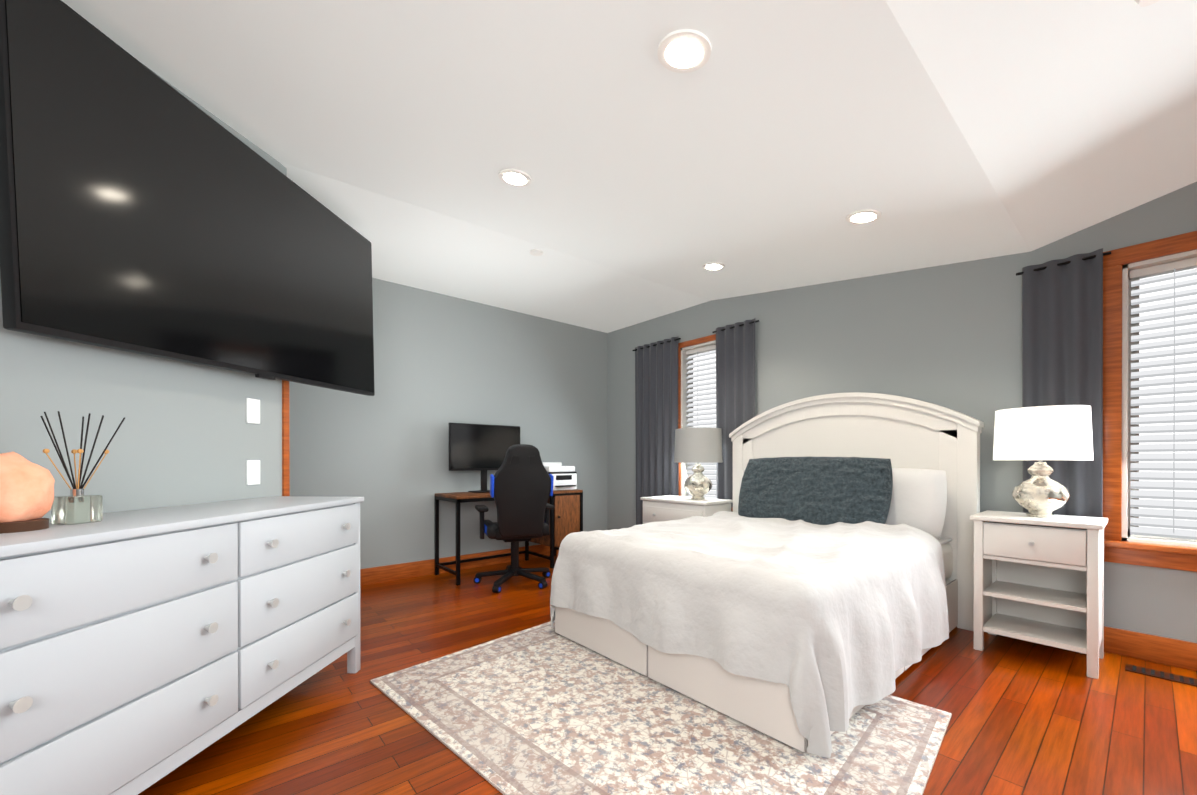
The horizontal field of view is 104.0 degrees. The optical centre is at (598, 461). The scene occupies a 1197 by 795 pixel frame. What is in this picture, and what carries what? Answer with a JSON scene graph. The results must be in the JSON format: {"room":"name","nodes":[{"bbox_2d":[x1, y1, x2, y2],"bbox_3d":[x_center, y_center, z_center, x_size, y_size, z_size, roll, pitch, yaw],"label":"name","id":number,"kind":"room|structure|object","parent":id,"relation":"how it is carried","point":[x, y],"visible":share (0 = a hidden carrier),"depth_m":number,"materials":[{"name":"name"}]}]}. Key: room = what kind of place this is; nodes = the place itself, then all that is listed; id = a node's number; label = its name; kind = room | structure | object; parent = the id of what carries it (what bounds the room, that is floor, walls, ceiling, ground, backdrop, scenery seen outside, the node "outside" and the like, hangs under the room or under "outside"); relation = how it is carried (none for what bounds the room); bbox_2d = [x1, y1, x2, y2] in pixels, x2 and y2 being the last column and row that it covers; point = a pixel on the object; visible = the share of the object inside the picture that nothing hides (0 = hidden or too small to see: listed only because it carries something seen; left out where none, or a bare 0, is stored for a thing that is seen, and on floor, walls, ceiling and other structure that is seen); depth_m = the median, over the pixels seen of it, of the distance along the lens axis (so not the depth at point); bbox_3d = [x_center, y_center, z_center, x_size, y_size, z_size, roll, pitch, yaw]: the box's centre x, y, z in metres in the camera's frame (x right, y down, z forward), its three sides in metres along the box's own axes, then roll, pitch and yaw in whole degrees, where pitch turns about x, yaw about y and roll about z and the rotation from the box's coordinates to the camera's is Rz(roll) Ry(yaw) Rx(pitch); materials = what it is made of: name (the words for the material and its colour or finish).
{"room":"bedroom","nodes":[
{"label":"bedroom","id":0,"kind":"room"},
{"bbox_2d":[0,64,286,518],"bbox_3d":[-1.933,-0.491,-0.370,0.140,3.100,5.800,0,0,4],"label":"wall","id":1,"kind":"structure","parent":0,"point":[186,434],"depth_m":1.76,"materials":[{"name":"grey paint"}]},
{"bbox_2d":[0,0,374,395],"bbox_3d":[-1.631,-0.919,2.218,0.129,1.087,1.895,0,0,4],"label":"wall-mounted tv","id":2,"kind":"object","parent":1,"relation":"attached to","point":[144,210],"visible":1,"depth_m":1.68,"materials":[{"name":"black metal"}]},
{"bbox_2d":[246,398,259,423],"bbox_3d":[-1.687,-0.249,2.289,0.013,0.120,0.078,0,0,4],"label":"light switch","id":3,"kind":"object","parent":1,"relation":"attached to","point":[252,410],"visible":1,"depth_m":2.28,"materials":[{"name":"white plastic"}]},
{"bbox_2d":[246,460,259,484],"bbox_3d":[-1.687,0.051,2.290,0.013,0.120,0.078,0,0,4],"label":"light switch","id":4,"kind":"object","parent":1,"relation":"attached to","point":[252,472],"visible":1,"depth_m":2.28,"materials":[{"name":"white plastic"}]},
{"bbox_2d":[282,380,289,495],"bbox_3d":[-1.688,-0.150,2.508,0.038,2.400,0.047,0,0,4],"label":"trim","id":5,"kind":"structure","parent":1,"relation":"attached to","point":[285,447],"depth_m":2.49,"materials":[{"name":"brown wood"}]},
{"bbox_2d":[289,278,606,568],"bbox_3d":[-1.309,-0.506,4.653,3.606,3.100,0.140,0,0,-40],"label":"wall","id":6,"kind":"structure","parent":0,"point":[442,362],"depth_m":4.39,"materials":[{"name":"grey paint"}]},
{"bbox_2d":[360,544,558,585],"bbox_3d":[-1.205,0.974,4.643,3.466,0.140,0.018,0,0,-40],"label":"baseboard","id":7,"kind":"structure","parent":6,"relation":"attached to","point":[379,574],"depth_m":4.32,"materials":[{"name":"brown wood"}]},
{"bbox_2d":[61,0,1196,332],"bbox_3d":[-0.628,-1.679,1.035,7.950,0.933,6.950,0,0,-40],"label":"ceiling","id":8,"kind":"structure","parent":0,"point":[769,144],"depth_m":1.92,"materials":[{"name":"white paint"}]},
{"bbox_2d":[498,168,531,186],"bbox_3d":[-0.432,-1.468,2.418,0.170,0.012,0.170,0,8,-40],"label":"recessed light","id":9,"kind":"object","parent":8,"relation":"in","point":[515,177],"visible":0.92,"depth_m":2.40,"materials":[{"name":"white"}]},
{"bbox_2d":[530,249,542,255],"bbox_3d":[-0.469,-1.579,3.527,0.100,0.008,0.100,0,0,-40],"label":"ceiling speaker","id":10,"kind":"object","parent":8,"relation":"attached to","point":[535,252],"visible":1,"depth_m":3.51,"materials":[{"name":"white"}]},
{"bbox_2d":[657,29,710,72],"bbox_3d":[0.274,-1.310,1.496,0.170,0.012,0.170,0,8,-40],"label":"recessed light","id":11,"kind":"object","parent":8,"relation":"in","point":[684,51],"visible":1,"depth_m":1.48,"materials":[{"name":"white"}]},
{"bbox_2d":[702,262,724,270],"bbox_3d":[0.874,-1.486,3.553,0.170,0.012,0.170,0,8,-40],"label":"recessed light","id":12,"kind":"object","parent":8,"relation":"in","point":[713,266],"visible":0.96,"depth_m":3.53,"materials":[{"name":"white"}]},
{"bbox_2d":[846,209,881,223],"bbox_3d":[1.437,-1.329,2.536,0.170,0.012,0.170,0,8,-40],"label":"recessed light","id":13,"kind":"object","parent":8,"relation":"in","point":[864,216],"visible":1,"depth_m":2.52,"materials":[{"name":"white"}]},
{"bbox_2d":[1134,0,1159,6],"bbox_3d":[1.589,-1.350,1.322,0.100,0.030,0.100,0,-13,-40],"label":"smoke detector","id":14,"kind":"object","parent":8,"relation":"attached to","point":[1143,3],"visible":1,"depth_m":1.35,"materials":[{"name":"white plastic"}]},
{"bbox_2d":[138,555,1196,794],"bbox_3d":[-0.625,1.105,1.079,7.900,0.100,6.900,0,0,-40],"label":"floor","id":15,"kind":"structure","parent":0,"point":[1028,717],"depth_m":1.90,"materials":[{"name":"brown wood"}]},
{"bbox_2d":[0,496,363,794],"bbox_3d":[-1.466,0.615,1.630,0.498,0.875,1.520,0,0,4],"label":"dresser","id":16,"kind":"object","parent":15,"relation":"on","point":[142,650],"visible":1,"depth_m":1.35,"materials":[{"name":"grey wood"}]},
{"bbox_2d":[0,452,54,533],"bbox_3d":[-1.538,0.076,1.226,0.150,0.207,0.158,0,0,4],"label":"salt lamp","id":17,"kind":"object","parent":16,"relation":"on","point":[26,494],"visible":1,"depth_m":1.21,"materials":[{"name":"orange stone"}]},
{"bbox_2d":[40,411,124,523],"bbox_3d":[-1.538,0.018,1.375,0.197,0.321,0.124,0,0,4],"label":"reed diffuser","id":18,"kind":"object","parent":16,"relation":"on","point":[76,506],"visible":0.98,"depth_m":1.36,"materials":[{"name":"clear glass"}]},
{"bbox_2d":[435,489,582,585],"bbox_3d":[-0.833,0.667,4.580,1.360,0.755,0.524,0,0,-40],"label":"desk","id":19,"kind":"object","parent":15,"relation":"on","point":[566,515],"visible":0.73,"depth_m":4.62,"materials":[{"name":"brown wood"}]},
{"bbox_2d":[449,422,519,492],"bbox_3d":[-1.092,-0.036,4.511,0.740,0.650,0.200,0,0,-40],"label":"monitor","id":20,"kind":"object","parent":19,"relation":"on","point":[483,448],"visible":0.77,"depth_m":4.44,"materials":[{"name":"black plastic"}]},
{"bbox_2d":[542,462,576,490],"bbox_3d":[-0.450,0.146,4.899,0.340,0.285,0.420,0,0,-40],"label":"printer","id":21,"kind":"object","parent":19,"relation":"on","point":[565,477],"visible":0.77,"depth_m":4.80,"materials":[{"name":"white plastic"}]},
{"bbox_2d":[474,444,554,592],"bbox_3d":[-0.711,0.453,4.015,0.680,1.187,0.775,0,0,-20],"label":"gaming chair","id":22,"kind":"object","parent":15,"relation":"on","point":[521,484],"visible":1,"depth_m":3.74,"materials":[{"name":"black leather"}]},
{"bbox_2d":[370,620,951,794],"bbox_3d":[0.187,1.046,2.084,2.050,0.012,1.550,0,0,44],"label":"rug","id":23,"kind":"object","parent":15,"relation":"on","point":[544,709],"visible":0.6,"depth_m":1.79,"materials":[{"name":"beige fabric"}]},
{"bbox_2d":[640,495,732,523],"bbox_3d":[0.814,0.695,4.414,0.444,0.700,0.770,0,0,-40],"label":"nightstand","id":24,"kind":"object","parent":15,"relation":"on","point":[663,508],"visible":0.31,"depth_m":4.26,"materials":[{"name":"white paint"}]},
{"bbox_2d":[674,428,722,499],"bbox_3d":[0.923,0.021,4.334,0.440,0.649,0.440,0,0,-40],"label":"lamp","id":25,"kind":"object","parent":24,"relation":"on","point":[698,445],"visible":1,"depth_m":4.18,"materials":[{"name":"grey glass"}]},
{"bbox_2d":[550,392,983,757],"bbox_3d":[1.008,0.268,2.897,2.192,1.562,1.771,0,0,-40],"label":"bed","id":26,"kind":"object","parent":15,"relation":"on","point":[812,592],"visible":1,"depth_m":2.40,"materials":[{"name":"white fabric"}]},
{"bbox_2d":[970,510,1107,678],"bbox_3d":[2.408,0.675,2.567,0.438,0.750,0.510,0,0,-40],"label":"nightstand","id":27,"kind":"object","parent":15,"relation":"on","point":[1038,580],"visible":1,"depth_m":2.52,"materials":[{"name":"white paint"}]},
{"bbox_2d":[993,405,1092,517],"bbox_3d":[2.425,0.005,2.566,0.400,0.590,0.400,0,0,-40],"label":"lamp","id":28,"kind":"object","parent":27,"relation":"on","point":[1057,432],"visible":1,"depth_m":2.46,"materials":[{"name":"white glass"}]},
{"bbox_2d":[1125,664,1196,686],"bbox_3d":[2.792,1.047,2.277,0.110,0.008,0.300,0,0,-40],"label":"floor vent","id":29,"kind":"object","parent":15,"relation":"in","point":[1163,675],"visible":1,"depth_m":2.30,"materials":[{"name":"brown metal"}]},
{"bbox_2d":[607,182,1196,642],"bbox_3d":[2.239,-0.502,3.371,0.140,3.100,6.690,0,0,-40],"label":"wall","id":30,"kind":"structure","parent":0,"point":[949,336],"depth_m":3.24,"materials":[{"name":"grey paint"}]},
{"bbox_2d":[632,337,680,524],"bbox_3d":[0.619,-0.162,5.102,0.044,2.290,0.695,0,0,-40],"label":"curtain","id":31,"kind":"object","parent":30,"relation":"hanging from","point":[656,396],"visible":0.77,"depth_m":5.08,"materials":[{"name":"grey fabric"}]},
{"bbox_2d":[678,334,732,510],"bbox_3d":[1.079,-0.349,4.682,0.210,1.785,0.750,0,0,-40],"label":"window","id":32,"kind":"structure","parent":30,"relation":"in","point":[705,341],"depth_m":4.88,"materials":[{"name":"brown wood"}]},
{"bbox_2d":[686,344,716,498],"bbox_3d":[1.119,-0.381,4.715,0.086,1.570,0.550,0,0,-40],"label":"window blinds","id":33,"kind":"object","parent":32,"relation":"attached to","point":[691,354],"visible":0.33,"depth_m":4.76,"materials":[{"name":"white paint"}]},
{"bbox_2d":[712,318,758,511],"bbox_3d":[1.265,-0.150,4.342,0.039,2.270,0.490,0,0,-40],"label":"curtain","id":34,"kind":"object","parent":30,"relation":"hanging from","point":[735,375],"visible":0.5,"depth_m":4.37,"materials":[{"name":"grey fabric"}]},
{"bbox_2d":[1016,248,1110,517],"bbox_3d":[2.664,-0.090,2.696,0.041,2.160,0.390,0,0,-40],"label":"curtain","id":35,"kind":"object","parent":30,"relation":"hanging from","point":[1062,331],"visible":0.52,"depth_m":2.67,"materials":[{"name":"grey fabric"}]},
{"bbox_2d":[1103,231,1196,571],"bbox_3d":[3.433,-0.303,1.912,0.210,1.710,1.950,0,0,-40],"label":"window","id":36,"kind":"structure","parent":30,"relation":"in","point":[1166,554],"depth_m":2.54,"materials":[{"name":"brown wood"}]},
{"bbox_2d":[1128,257,1196,541],"bbox_3d":[3.473,-0.318,1.946,0.086,1.460,1.680,0,0,-40],"label":"window blinds","id":37,"kind":"object","parent":36,"relation":"attached to","point":[1136,514],"visible":1,"depth_m":2.48,"materials":[{"name":"white paint"}]},
{"bbox_2d":[1104,626,1196,670],"bbox_3d":[2.175,0.978,3.328,0.018,0.140,6.400,0,0,-40],"label":"baseboard","id":38,"kind":"structure","parent":30,"relation":"attached to","point":[1160,650],"depth_m":2.46,"materials":[{"name":"brown wood"}]},
{"label":"outside","id":39,"kind":"structure","parent":0,"visible":0},
{"bbox_2d":[693,268,1196,530],"bbox_3d":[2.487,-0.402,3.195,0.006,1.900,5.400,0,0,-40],"label":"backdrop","id":40,"kind":"structure","parent":39,"point":[1168,319],"depth_m":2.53,"materials":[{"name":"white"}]}
]}

